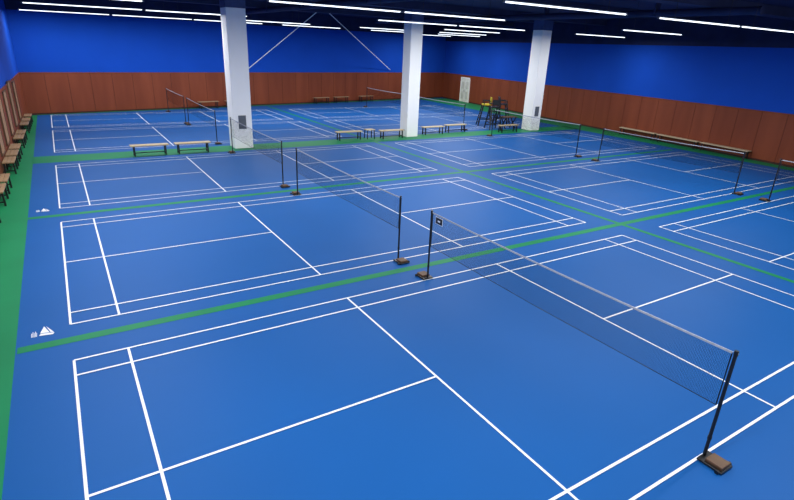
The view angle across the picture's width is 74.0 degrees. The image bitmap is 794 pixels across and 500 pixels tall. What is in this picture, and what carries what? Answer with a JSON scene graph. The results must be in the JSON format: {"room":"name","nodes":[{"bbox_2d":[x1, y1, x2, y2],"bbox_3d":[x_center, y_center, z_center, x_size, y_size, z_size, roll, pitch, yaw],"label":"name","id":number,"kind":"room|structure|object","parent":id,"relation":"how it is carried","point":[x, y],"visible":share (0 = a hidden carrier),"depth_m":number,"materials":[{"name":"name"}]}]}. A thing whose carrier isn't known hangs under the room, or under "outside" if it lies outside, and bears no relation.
{"room":"sports hall","nodes":[
{"label":"sports hall","id":0,"kind":"room"},
{"bbox_2d":[0,0,17,88],"bbox_3d":[-11.568,-4.400,13.681,0.257,6.900,42.162,-10,24,-29],"label":"wall","id":1,"kind":"structure","parent":0,"point":[8,64],"depth_m":26.75,"materials":[{"name":"blue paint"}]},
{"bbox_2d":[0,127,5,156],"bbox_3d":[-14.187,-4.273,18.754,0.050,1.700,1.100,-10,24,-29],"label":"framed board","id":2,"kind":"object","parent":1,"relation":"attached to","point":[2,146],"visible":1,"depth_m":19.01,"materials":[{"name":"brown wood"}]},
{"bbox_2d":[0,96,9,145],"bbox_3d":[-15.296,-5.138,20.454,0.050,2.000,1.100,-10,24,-29],"label":"framed board","id":3,"kind":"object","parent":1,"relation":"attached to","point":[2,115],"visible":1,"depth_m":20.51,"materials":[{"name":"brown wood"}]},
{"bbox_2d":[2,89,14,135],"bbox_3d":[-16.515,-5.837,22.403,0.050,1.800,1.100,-10,24,-29],"label":"framed board","id":4,"kind":"object","parent":1,"relation":"attached to","point":[4,94],"visible":1,"depth_m":22.27,"materials":[{"name":"brown wood"}]},
{"bbox_2d":[6,80,18,126],"bbox_3d":[-17.828,-6.787,24.439,0.050,2.000,1.100,-10,24,-29],"label":"framed board","id":5,"kind":"object","parent":1,"relation":"attached to","point":[8,81],"visible":1,"depth_m":24.32,"materials":[{"name":"brown wood"}]},
{"bbox_2d":[0,72,27,173],"bbox_3d":[-11.527,-2.349,14.555,0.051,2.450,41.762,-10,24,-29],"label":"trim","id":6,"kind":"structure","parent":1,"relation":"attached to","point":[16,78],"depth_m":24.16,"materials":[{"name":"brown wood"}]},
{"bbox_2d":[11,81,21,119],"bbox_3d":[-19.149,-7.551,26.548,0.050,1.800,1.100,-10,24,-29],"label":"framed board","id":7,"kind":"object","parent":1,"relation":"attached to","point":[12,82],"visible":1,"depth_m":26.39,"materials":[{"name":"brown wood"}]},
{"bbox_2d":[263,0,556,23],"bbox_3d":[-3.179,-13.784,29.582,34.200,0.200,0.700,-11,25,-30],"label":"trim","id":8,"kind":"structure","parent":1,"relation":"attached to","point":[367,7],"depth_m":31.32,"materials":[{"name":"paint"}]},
{"bbox_2d":[304,0,606,25],"bbox_3d":[-0.864,-12.280,26.155,34.200,0.350,0.700,-11,25,-30],"label":"trim","id":9,"kind":"structure","parent":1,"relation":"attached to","point":[435,7],"depth_m":28.43,"materials":[{"name":"paint"}]},
{"bbox_2d":[6,9,445,71],"bbox_3d":[-8.708,-15.149,41.800,36.330,6.900,0.251,-16,28,-39],"label":"wall","id":10,"kind":"structure","parent":0,"point":[42,41],"depth_m":36.09,"materials":[{"name":"blue paint"}]},
{"bbox_2d":[4,0,446,36],"bbox_3d":[-8.489,-17.806,40.648,35.930,1.100,0.070,-16,28,-39],"label":"trim","id":11,"kind":"structure","parent":10,"relation":"attached to","point":[322,20],"depth_m":36.22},
{"bbox_2d":[19,72,443,114],"bbox_3d":[-8.696,-13.031,42.498,35.930,2.450,0.062,-16,28,-39],"label":"wall paneling","id":12,"kind":"structure","parent":10,"relation":"attached to","point":[44,92],"depth_m":37.21,"materials":[{"name":"brown wood"}]},
{"bbox_2d":[0,98,793,499],"bbox_3d":[1.764,-5.114,26.563,37.200,0.008,48.400,-11,25,-30],"label":"floor","id":13,"kind":"structure","parent":0,"point":[186,325],"depth_m":10.04,"materials":[{"name":"blue rubber"}]},
{"bbox_2d":[0,183,8,205],"bbox_3d":[-11.600,-1.591,15.363,0.350,0.451,1.100,-10,24,-29],"label":"bench","id":14,"kind":"object","parent":13,"relation":"on","point":[3,185],"visible":1,"depth_m":15.34,"materials":[{"name":"beige wood"}]},
{"bbox_2d":[0,173,12,193],"bbox_3d":[-12.309,-2.052,16.479,0.350,0.451,1.100,-10,24,-29],"label":"bench","id":15,"kind":"object","parent":13,"relation":"on","point":[4,178],"visible":0.9,"depth_m":16.37,"materials":[{"name":"beige wood"}]},
{"bbox_2d":[2,156,18,173],"bbox_3d":[-13.777,-3.008,18.791,0.350,0.451,1.100,-10,24,-29],"label":"bench","id":16,"kind":"object","parent":13,"relation":"on","point":[11,159],"visible":0.98,"depth_m":18.56,"materials":[{"name":"beige wood"}]},
{"bbox_2d":[5,149,20,165],"bbox_3d":[-14.487,-3.470,19.907,0.350,0.451,1.100,-10,24,-29],"label":"bench","id":17,"kind":"object","parent":13,"relation":"on","point":[15,152],"visible":0.78,"depth_m":19.72,"materials":[{"name":"brown wood"}]},
{"bbox_2d":[8,143,22,158],"bbox_3d":[-15.196,-3.932,21.023,0.350,0.451,1.100,-10,24,-29],"label":"bench","id":18,"kind":"object","parent":13,"relation":"on","point":[14,146],"visible":0.84,"depth_m":20.82,"materials":[{"name":"brown wood"}]},
{"bbox_2d":[13,134,25,147],"bbox_3d":[-16.411,-4.723,22.936,0.350,0.451,1.100,-10,24,-29],"label":"bench","id":19,"kind":"object","parent":13,"relation":"on","point":[16,137],"visible":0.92,"depth_m":22.76,"materials":[{"name":"brown wood"}]},
{"bbox_2d":[15,129,27,142],"bbox_3d":[-17.120,-5.185,24.052,0.350,0.451,1.100,-10,24,-29],"label":"bench","id":20,"kind":"object","parent":13,"relation":"on","point":[17,131],"visible":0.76,"depth_m":23.82,"materials":[{"name":"brown wood"}]},
{"bbox_2d":[19,121,30,132],"bbox_3d":[-18.538,-6.108,26.283,0.350,0.451,1.100,-10,24,-29],"label":"bench","id":21,"kind":"object","parent":13,"relation":"on","point":[25,123],"visible":0.95,"depth_m":26.05,"materials":[{"name":"brown wood"}]},
{"bbox_2d":[21,118,31,128],"bbox_3d":[-19.298,-6.603,27.479,0.350,0.451,1.100,-10,24,-29],"label":"bench","id":22,"kind":"object","parent":13,"relation":"on","point":[23,119],"visible":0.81,"depth_m":27.23,"materials":[{"name":"brown wood"}]},
{"bbox_2d":[23,114,32,123],"bbox_3d":[-20.159,-7.163,28.834,0.350,0.451,1.100,-10,24,-29],"label":"bench","id":23,"kind":"object","parent":13,"relation":"on","point":[25,115],"visible":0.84,"depth_m":28.57,"materials":[{"name":"beige wood"}]},
{"bbox_2d":[129,143,168,156],"bbox_3d":[-10.495,-4.258,22.386,1.500,0.451,0.350,-11,25,-30],"label":"bench","id":24,"kind":"object","parent":13,"relation":"on","point":[153,144],"visible":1,"depth_m":22.28,"materials":[{"name":"brown wood"}]},
{"bbox_2d":[174,141,210,153],"bbox_3d":[-9.009,-4.536,23.267,1.500,0.451,0.350,-11,25,-30],"label":"bench","id":25,"kind":"object","parent":13,"relation":"on","point":[191,142],"visible":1,"depth_m":23.13,"materials":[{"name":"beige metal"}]},
{"bbox_2d":[197,101,218,108],"bbox_3d":[-13.613,-10.486,38.081,1.500,0.501,0.350,-16,28,-39],"label":"bench","id":26,"kind":"object","parent":13,"relation":"on","point":[197,101],"visible":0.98,"depth_m":38.02,"materials":[{"name":"brown wood"}]},
{"bbox_2d":[214,110,221,144],"bbox_3d":[-8.603,-5.849,25.146,0.310,1.574,0.318,-11,25,-30],"label":"net post","id":27,"kind":"object","parent":13,"relation":"on","point":[217,142],"visible":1,"depth_m":25.28,"materials":[{"name":"black metal"}]},
{"bbox_2d":[187,98,214,125],"bbox_3d":[-10.307,-7.248,27.576,0.010,0.791,6.188,-11,25,-30],"label":"net","id":28,"kind":"object","parent":27,"relation":"attached to","point":[187,98],"visible":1,"depth_m":27.33,"materials":[{"name":"black fabric"}]},
{"bbox_2d":[228,117,235,153],"bbox_3d":[-7.334,-5.065,23.256,0.310,1.574,0.318,-11,25,-30],"label":"net post","id":29,"kind":"object","parent":13,"relation":"on","point":[232,151],"visible":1,"depth_m":23.28,"materials":[{"name":"black metal"}]},
{"bbox_2d":[219,0,252,148],"bbox_3d":[-7.238,-7.959,23.850,0.880,6.550,0.900,-11,25,-30],"label":"pillar","id":30,"kind":"structure","parent":13,"relation":"on","point":[233,14],"depth_m":23.46,"materials":[{"name":"white paint"}]},
{"bbox_2d":[279,141,289,187],"bbox_3d":[-3.898,-2.939,18.136,0.310,1.574,0.318,-11,25,-30],"label":"net post","id":31,"kind":"object","parent":13,"relation":"on","point":[282,185],"visible":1,"depth_m":18.28,"materials":[{"name":"black metal"}]},
{"bbox_2d":[230,118,281,163],"bbox_3d":[-5.602,-4.338,20.566,0.010,0.791,6.188,-11,25,-30],"label":"net","id":32,"kind":"object","parent":31,"relation":"attached to","point":[274,146],"visible":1,"depth_m":19.91,"materials":[{"name":"black fabric"}]},
{"bbox_2d":[290,148,301,195],"bbox_3d":[-3.331,-2.587,17.290,0.310,1.574,0.318,-11,25,-30],"label":"net post","id":33,"kind":"object","parent":13,"relation":"on","point":[294,193],"visible":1,"depth_m":17.32,"materials":[{"name":"black metal"}]},
{"bbox_2d":[313,97,329,103],"bbox_3d":[-6.341,-12.552,44.228,1.500,0.501,0.350,-16,28,-39],"label":"bench","id":34,"kind":"object","parent":13,"relation":"on","point":[313,97],"visible":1,"depth_m":43.99,"materials":[{"name":"brown wood"}]},
{"bbox_2d":[334,96,348,102],"bbox_3d":[-4.826,-12.983,45.509,1.500,0.501,0.350,-16,28,-39],"label":"bench","id":35,"kind":"object","parent":13,"relation":"on","point":[336,101],"visible":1,"depth_m":45.52,"materials":[{"name":"brown wood"}]},
{"bbox_2d":[335,130,362,140],"bbox_3d":[-2.553,-6.082,27.977,1.500,0.451,0.350,-11,25,-30],"label":"bench","id":36,"kind":"object","parent":13,"relation":"on","point":[357,131],"visible":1,"depth_m":27.84,"materials":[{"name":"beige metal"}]},
{"bbox_2d":[359,95,372,101],"bbox_3d":[-2.781,-13.564,47.238,1.500,0.501,0.350,-16,28,-39],"label":"bench","id":37,"kind":"object","parent":13,"relation":"on","point":[367,95],"visible":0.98,"depth_m":46.95,"materials":[{"name":"brown wood"}]},
{"bbox_2d":[364,128,374,138],"bbox_3d":[-1.491,-6.303,28.598,0.500,0.501,0.400,-11,25,-30],"label":"stool","id":38,"kind":"object","parent":13,"relation":"on","point":[371,129],"visible":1,"depth_m":28.52,"materials":[{"name":"brown wood"}]},
{"bbox_2d":[378,129,403,138],"bbox_3d":[-0.299,-6.397,29.041,1.500,0.451,0.350,-11,25,-30],"label":"bench","id":39,"kind":"object","parent":13,"relation":"on","point":[399,130],"visible":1,"depth_m":29.00,"materials":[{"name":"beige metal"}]},
{"bbox_2d":[393,196,409,264],"bbox_3d":[0.126,-0.449,12.139,0.310,1.574,0.318,-11,25,-30],"label":"net post","id":40,"kind":"object","parent":13,"relation":"on","point":[398,260],"visible":1,"depth_m":12.29,"materials":[{"name":"black metal"}]},
{"bbox_2d":[297,149,399,228],"bbox_3d":[-1.588,-1.854,14.584,0.010,0.791,6.228,-11,25,-30],"label":"net","id":41,"kind":"object","parent":40,"relation":"attached to","point":[320,183],"visible":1,"depth_m":13.95,"materials":[{"name":"black fabric"}]},
{"bbox_2d":[400,9,423,136],"bbox_3d":[0.784,-9.568,28.897,0.760,6.550,0.760,-11,25,-30],"label":"pillar","id":42,"kind":"structure","parent":13,"relation":"on","point":[413,32],"depth_m":28.59,"materials":[{"name":"white paint"}]},
{"bbox_2d":[415,210,432,279],"bbox_3d":[0.631,-0.137,11.387,0.310,1.574,0.318,-11,25,-30],"label":"net post","id":43,"kind":"object","parent":13,"relation":"on","point":[424,275],"visible":1,"depth_m":11.45,"materials":[{"name":"black metal"}]},
{"bbox_2d":[421,125,444,134],"bbox_3d":[2.096,-7.035,30.956,1.500,0.451,0.350,-11,25,-30],"label":"bench","id":44,"kind":"object","parent":13,"relation":"on","point":[423,127],"visible":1,"depth_m":30.77,"materials":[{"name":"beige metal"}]},
{"bbox_2d":[444,124,466,132],"bbox_3d":[3.551,-7.434,32.149,1.500,0.451,0.350,-11,25,-30],"label":"bench","id":45,"kind":"object","parent":13,"relation":"on","point":[446,125],"visible":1,"depth_m":31.97,"materials":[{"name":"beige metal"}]},
{"bbox_2d":[476,97,492,125],"bbox_3d":[5.910,-9.242,35.147,1.079,1.860,0.840,2,21,-2],"label":"chair","id":46,"kind":"object","parent":13,"relation":"on","point":[490,100],"visible":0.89,"depth_m":35.02,"materials":[{"name":"black metal"}]},
{"bbox_2d":[484,100,500,129],"bbox_3d":[6.191,-8.658,33.667,0.840,1.860,1.079,-2,22,-11],"label":"chair","id":47,"kind":"object","parent":13,"relation":"on","point":[496,103],"visible":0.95,"depth_m":33.45,"materials":[{"name":"black metal"}]},
{"bbox_2d":[494,96,509,123],"bbox_3d":[7.151,-9.432,35.774,1.079,1.860,0.840,1,21,-4],"label":"chair","id":48,"kind":"object","parent":13,"relation":"on","point":[499,98],"visible":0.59,"depth_m":35.60,"materials":[{"name":"black metal"}]},
{"bbox_2d":[497,124,517,132],"bbox_3d":[6.933,-7.599,32.949,1.500,0.451,0.350,-11,25,-30],"label":"bench","id":49,"kind":"object","parent":13,"relation":"on","point":[513,125],"visible":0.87,"depth_m":32.79,"materials":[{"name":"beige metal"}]},
{"bbox_2d":[501,116,516,128],"bbox_3d":[7.272,-8.351,34.521,1.000,0.775,0.600,-11,25,-30],"label":"table","id":50,"kind":"object","parent":13,"relation":"on","point":[506,117],"visible":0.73,"depth_m":34.32,"materials":[{"name":"black metal"}]},
{"bbox_2d":[521,20,553,130],"bbox_3d":[8.844,-10.942,33.340,0.820,6.550,0.840,-11,25,-30],"label":"pillar","id":51,"kind":"structure","parent":13,"relation":"on","point":[542,29],"depth_m":32.98,"materials":[{"name":"white paint"}]},
{"bbox_2d":[575,124,581,156],"bbox_3d":[8.965,-5.342,25.771,0.310,1.574,0.318,-11,25,-30],"label":"net post","id":52,"kind":"object","parent":13,"relation":"on","point":[580,124],"visible":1,"depth_m":25.92,"materials":[{"name":"black metal"}]},
{"bbox_2d":[493,110,579,139],"bbox_3d":[7.261,-6.743,28.200,0.010,0.795,6.188,-11,25,-30],"label":"net","id":53,"kind":"object","parent":52,"relation":"attached to","point":[494,110],"visible":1,"depth_m":27.80,"materials":[{"name":"black fabric"}]},
{"bbox_2d":[591,128,603,161],"bbox_3d":[9.533,-4.991,24.924,0.310,1.574,0.318,-11,25,-30],"label":"net post","id":54,"kind":"object","parent":13,"relation":"on","point":[596,160],"visible":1,"depth_m":24.92,"materials":[{"name":"black metal"}]},
{"bbox_2d":[619,127,657,140],"bbox_3d":[15.064,-7.294,33.055,0.350,0.451,2.700,-8,23,-24],"label":"bench","id":55,"kind":"object","parent":13,"relation":"on","point":[652,133],"visible":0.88,"depth_m":32.78,"materials":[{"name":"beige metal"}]},
{"bbox_2d":[656,134,700,148],"bbox_3d":[16.282,-6.312,30.650,0.350,0.451,2.700,-8,23,-24],"label":"bench","id":56,"kind":"object","parent":13,"relation":"on","point":[661,135],"visible":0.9,"depth_m":30.34,"materials":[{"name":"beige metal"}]},
{"bbox_2d":[696,350,738,474],"bbox_3d":[4.014,1.957,6.345,0.310,1.574,0.318,-11,25,-30],"label":"net post","id":57,"kind":"object","parent":13,"relation":"on","point":[714,461],"visible":1,"depth_m":6.52,"materials":[{"name":"black metal"}]},
{"bbox_2d":[431,212,732,404],"bbox_3d":[2.333,0.575,8.734,0.019,0.791,6.088,-11,25,-30],"label":"net","id":58,"kind":"object","parent":57,"relation":"attached to","point":[439,221],"visible":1,"depth_m":7.76,"materials":[{"name":"black fabric"}]},
{"bbox_2d":[700,142,751,158],"bbox_3d":[17.501,-5.330,28.245,0.350,0.451,2.700,-8,23,-24],"label":"bench","id":59,"kind":"object","parent":13,"relation":"on","point":[702,143],"visible":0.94,"depth_m":28.10,"materials":[{"name":"beige wood"}]},
{"bbox_2d":[732,152,745,194],"bbox_3d":[12.989,-2.852,19.773,0.310,1.574,0.318,-11,25,-30],"label":"net post","id":60,"kind":"object","parent":13,"relation":"on","point":[734,192],"visible":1,"depth_m":19.91,"materials":[{"name":"black metal"}]},
{"bbox_2d":[602,129,743,172],"bbox_3d":[11.275,-4.257,22.219,0.010,0.791,6.228,-11,25,-30],"label":"net","id":61,"kind":"object","parent":60,"relation":"attached to","point":[604,134],"visible":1,"depth_m":21.75,"materials":[{"name":"black fabric"}]},
{"bbox_2d":[758,159,781,201],"bbox_3d":[13.494,-2.540,19.021,0.310,1.574,0.318,-11,25,-30],"label":"net post","id":62,"kind":"object","parent":13,"relation":"on","point":[762,198],"visible":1,"depth_m":19.04,"materials":[{"name":"black metal"}]},
{"bbox_3d":[-12.370,-8.180,30.759,0.310,1.574,0.318,-11,25,-30],"label":"net post","id":63,"kind":"object","parent":13,"relation":"on","visible":0},
{"bbox_2d":[166,88,182,108],"bbox_3d":[-13.863,-9.448,32.875,0.010,0.791,5.388,-11,25,-30],"label":"net","id":64,"kind":"object","parent":63,"relation":"attached to","point":[173,93],"visible":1,"depth_m":32.71,"materials":[{"name":"black fabric"}]},
{"bbox_3d":[0.493,-10.583,38.394,0.310,1.574,0.318,-11,25,-30],"label":"net post","id":65,"kind":"object","parent":13,"relation":"on","visible":0},
{"bbox_2d":[367,87,400,103],"bbox_3d":[-1.000,-11.854,40.509,0.010,0.795,5.388,-11,25,-30],"label":"net","id":66,"kind":"object","parent":65,"relation":"attached to","point":[367,87],"visible":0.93,"depth_m":40.33,"materials":[{"name":"black fabric"}]},
{"bbox_3d":[16.877,-0.447,13.980,0.310,1.574,0.318,-11,25,-30],"label":"net post","id":67,"kind":"object","parent":13,"relation":"on","visible":0},
{"bbox_2d":[776,160,793,184],"bbox_3d":[15.200,-1.829,16.371,0.010,0.791,6.088,-11,25,-30],"label":"net","id":68,"kind":"object","parent":67,"relation":"attached to","point":[782,160],"visible":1,"depth_m":18.57,"materials":[{"name":"black fabric"}]},
{"bbox_2d":[194,0,793,24],"bbox_3d":[2.182,-11.788,24.454,38.500,0.200,49.000,-11,25,-30],"label":"ceiling","id":69,"kind":"structure","parent":0,"point":[631,4],"depth_m":25.96,"materials":[{"name":"black paint"}]},
{"bbox_2d":[18,0,109,14],"bbox_3d":[-18.149,-13.554,28.683,4.360,1.170,0.051,-7,23,-24],"label":"lamp","id":70,"kind":"object","parent":69,"relation":"hanging from","point":[92,0],"visible":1,"depth_m":28.83,"materials":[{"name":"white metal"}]},
{"bbox_2d":[21,0,142,9],"bbox_3d":[-12.739,-10.481,21.330,4.360,1.170,0.051,-7,23,-24],"label":"lamp","id":71,"kind":"object","parent":69,"relation":"hanging from","point":[43,0],"visible":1,"depth_m":21.48,"materials":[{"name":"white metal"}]},
{"bbox_2d":[112,1,192,19],"bbox_3d":[-14.274,-14.166,30.694,4.360,1.170,0.051,-7,23,-24],"label":"lamp","id":72,"kind":"object","parent":69,"relation":"hanging from","point":[124,1],"visible":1,"depth_m":30.86,"materials":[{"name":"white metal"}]},
{"bbox_2d":[144,5,247,16],"bbox_3d":[-8.864,-11.093,23.340,4.360,1.170,0.051,-7,23,-24],"label":"lamp","id":73,"kind":"object","parent":69,"relation":"hanging from","point":[163,5],"visible":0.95,"depth_m":23.23,"materials":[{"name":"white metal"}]},
{"bbox_2d":[193,12,262,23],"bbox_3d":[-10.516,-14.851,32.878,4.360,1.170,0.050,-11,25,-30],"label":"lamp","id":74,"kind":"object","parent":69,"relation":"hanging from","point":[205,12],"visible":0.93,"depth_m":32.59,"materials":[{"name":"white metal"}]},
{"bbox_2d":[246,10,310,24],"bbox_3d":[-6.977,-13.687,30.258,4.360,1.170,0.050,-11,25,-30],"label":"lamp","id":75,"kind":"object","parent":69,"relation":"hanging from","point":[251,10],"visible":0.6,"depth_m":30.57,"materials":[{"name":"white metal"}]},
{"bbox_2d":[249,13,315,67],"bbox_3d":[-8.492,-15.438,38.908,5.400,4.247,0.060,3,21,0],"label":"cable","id":76,"kind":"object","parent":69,"relation":"hanging from","point":[314,13],"visible":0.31,"depth_m":38.89,"materials":[{"name":"grey metal"}]},
{"bbox_2d":[282,19,340,28],"bbox_3d":[-5.761,-15.739,35.700,4.360,1.170,0.050,-11,25,-30],"label":"lamp","id":77,"kind":"object","parent":69,"relation":"hanging from","point":[292,19],"visible":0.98,"depth_m":35.77,"materials":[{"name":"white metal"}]},
{"bbox_2d":[245,0,416,13],"bbox_3d":[-2.922,-11.295,23.782,0.320,0.640,27.000,-11,25,-30],"label":"trim","id":78,"kind":"structure","parent":69,"relation":"attached to","point":[269,8],"depth_m":25.30,"materials":[{"name":"paint"}]},
{"bbox_2d":[154,0,512,26],"bbox_3d":[-5.552,-15.181,33.142,34.200,0.350,0.700,-11,25,-30],"label":"trim","id":79,"kind":"structure","parent":69,"relation":"attached to","point":[249,3],"depth_m":34.16,"materials":[{"name":"paint"}]},
{"bbox_2d":[267,0,401,12],"bbox_3d":[-1.681,-7.674,15.290,4.360,1.170,0.050,-11,25,-30],"label":"lamp","id":80,"kind":"object","parent":69,"relation":"hanging from","point":[277,1],"visible":1,"depth_m":15.40,"materials":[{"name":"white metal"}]},
{"bbox_2d":[329,13,389,69],"bbox_3d":[-2.849,-17.022,43.586,0.060,4.226,10.236,12,23,24],"label":"cable","id":81,"kind":"object","parent":69,"relation":"hanging from","point":[329,13],"visible":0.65,"depth_m":42.81,"materials":[{"name":"grey metal"}]},
{"bbox_2d":[359,27,403,29],"bbox_3d":[-0.524,-14.893,34.088,4.360,1.170,0.050,-11,25,-30],"label":"lamp","id":82,"kind":"object","parent":69,"relation":"hanging from","point":[359,27],"visible":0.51,"depth_m":33.97,"materials":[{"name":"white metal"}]},
{"bbox_2d":[372,26,403,31],"bbox_3d":[-0.073,-16.802,39.076,4.360,1.170,0.050,-11,25,-30],"label":"lamp","id":83,"kind":"object","parent":69,"relation":"hanging from","point":[379,26],"visible":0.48,"depth_m":38.79,"materials":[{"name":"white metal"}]},
{"bbox_2d":[377,3,457,25],"bbox_3d":[1.017,-10.725,23.477,4.360,1.170,0.050,-11,25,-30],"label":"lamp","id":84,"kind":"object","parent":69,"relation":"hanging from","point":[392,20],"visible":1,"depth_m":23.66,"materials":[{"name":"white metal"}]},
{"bbox_2d":[402,3,505,20],"bbox_3d":[2.055,-8.372,17.507,4.360,1.170,0.050,-11,25,-30],"label":"lamp","id":85,"kind":"object","parent":69,"relation":"hanging from","point":[413,12],"visible":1,"depth_m":17.60,"materials":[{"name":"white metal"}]},
{"bbox_2d":[441,27,479,36],"bbox_3d":[5.022,-17.753,42.100,4.360,1.170,0.050,-11,25,-30],"label":"lamp","id":86,"kind":"object","parent":69,"relation":"hanging from","point":[473,27],"visible":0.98,"depth_m":42.34,"materials":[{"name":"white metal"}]},
{"bbox_2d":[438,24,484,34],"bbox_3d":[4.740,-15.876,37.213,4.360,1.170,0.050,-11,25,-30],"label":"lamp","id":87,"kind":"object","parent":69,"relation":"hanging from","point":[479,24],"visible":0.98,"depth_m":37.38,"materials":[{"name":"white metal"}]},
{"bbox_2d":[443,13,499,32],"bbox_3d":[4.560,-13.593,31.288,4.360,1.170,0.050,-11,25,-30],"label":"lamp","id":88,"kind":"object","parent":69,"relation":"hanging from","point":[455,13],"visible":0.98,"depth_m":31.35,"materials":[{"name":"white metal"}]},
{"bbox_2d":[458,8,525,30],"bbox_3d":[4.753,-11.423,25.695,4.360,1.170,0.050,-11,25,-30],"label":"lamp","id":89,"kind":"object","parent":69,"relation":"hanging from","point":[472,8],"visible":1,"depth_m":25.86,"materials":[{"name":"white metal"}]},
{"bbox_2d":[502,0,627,15],"bbox_3d":[4.209,-6.356,12.529,4.360,1.170,0.050,-11,25,-30],"label":"lamp","id":90,"kind":"object","parent":69,"relation":"hanging from","point":[503,1],"visible":1,"depth_m":12.58,"materials":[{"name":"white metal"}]},
{"bbox_2d":[375,3,764,23],"bbox_3d":[5.569,-12.881,28.821,0.320,0.640,27.000,-11,25,-30],"label":"trim","id":91,"kind":"structure","parent":69,"relation":"attached to","point":[751,10],"depth_m":22.59,"materials":[{"name":"paint"}]},
{"bbox_2d":[575,21,625,37],"bbox_3d":[11.630,-12.707,29.776,4.360,1.170,0.050,-11,25,-30],"label":"lamp","id":92,"kind":"object","parent":69,"relation":"hanging from","point":[619,21],"visible":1,"depth_m":29.91,"materials":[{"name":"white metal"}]},
{"bbox_2d":[622,4,681,34],"bbox_3d":[11.310,-10.101,23.000,4.360,1.170,0.050,-11,25,-30],"label":"lamp","id":93,"kind":"object","parent":69,"relation":"hanging from","point":[638,4],"visible":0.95,"depth_m":23.08,"materials":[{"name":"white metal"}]},
{"bbox_2d":[657,2,740,26],"bbox_3d":[9.049,-7.260,15.401,4.360,1.170,0.050,-11,25,-30],"label":"lamp","id":94,"kind":"object","parent":69,"relation":"hanging from","point":[658,17],"visible":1,"depth_m":15.47,"materials":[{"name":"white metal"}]},
{"bbox_2d":[741,1,793,32],"bbox_3d":[12.742,-7.950,17.593,4.360,1.170,0.050,-11,25,-30],"label":"lamp","id":95,"kind":"object","parent":69,"relation":"hanging from","point":[743,26],"visible":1,"depth_m":17.46,"materials":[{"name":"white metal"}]},
{"bbox_2d":[444,41,793,113],"bbox_3d":[15.137,-10.686,32.887,0.257,6.900,48.627,-8,23,-24],"label":"wall","id":96,"kind":"structure","parent":0,"point":[755,78],"depth_m":31.57,"materials":[{"name":"blue paint"}]},
{"bbox_2d":[459,77,470,102],"bbox_3d":[6.456,-15.276,50.253,0.135,2.250,1.600,-8,23,-24],"label":"door","id":97,"kind":"structure","parent":96,"relation":"in","point":[465,82],"depth_m":50.21,"materials":[{"name":"white paint"}]},
{"bbox_2d":[494,0,698,20],"bbox_3d":[2.616,-10.199,20.948,34.200,0.200,0.700,-11,25,-30],"label":"trim","id":98,"kind":"structure","parent":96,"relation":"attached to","point":[551,2],"depth_m":24.09,"materials":[{"name":"paint"}]},
{"bbox_2d":[442,73,793,167],"bbox_3d":[14.912,-8.595,33.627,0.055,2.450,48.226,-8,23,-24],"label":"wall paneling","id":99,"kind":"structure","parent":96,"relation":"attached to","point":[769,136],"depth_m":31.94,"materials":[{"name":"brown wood"}]},
{"bbox_2d":[446,15,793,47],"bbox_3d":[15.104,-13.184,31.851,0.073,1.500,48.226,-8,23,-24],"label":"ceiling","id":100,"kind":"structure","parent":96,"relation":"attached to","point":[693,34],"depth_m":31.07,"materials":[{"name":"black paint"}]},
{"bbox_2d":[639,0,793,19],"bbox_3d":[5.774,-8.173,16.265,34.200,0.350,0.700,-11,25,-30],"label":"trim","id":101,"kind":"structure","parent":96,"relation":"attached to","point":[772,11],"depth_m":20.05,"materials":[{"name":"paint"}]},
{"bbox_3d":[4.260,-8.253,32.781,0.310,1.574,0.318,-11,25,-30],"label":"net post","id":102,"kind":"object","parent":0,"visible":0},
{"bbox_2d":[419,97,464,116],"bbox_3d":[2.557,-9.653,35.210,0.010,0.795,6.188,-11,25,-30],"label":"net","id":103,"kind":"object","parent":102,"relation":"attached to","point":[420,97],"visible":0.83,"depth_m":34.53,"materials":[{"name":"black fabric"}]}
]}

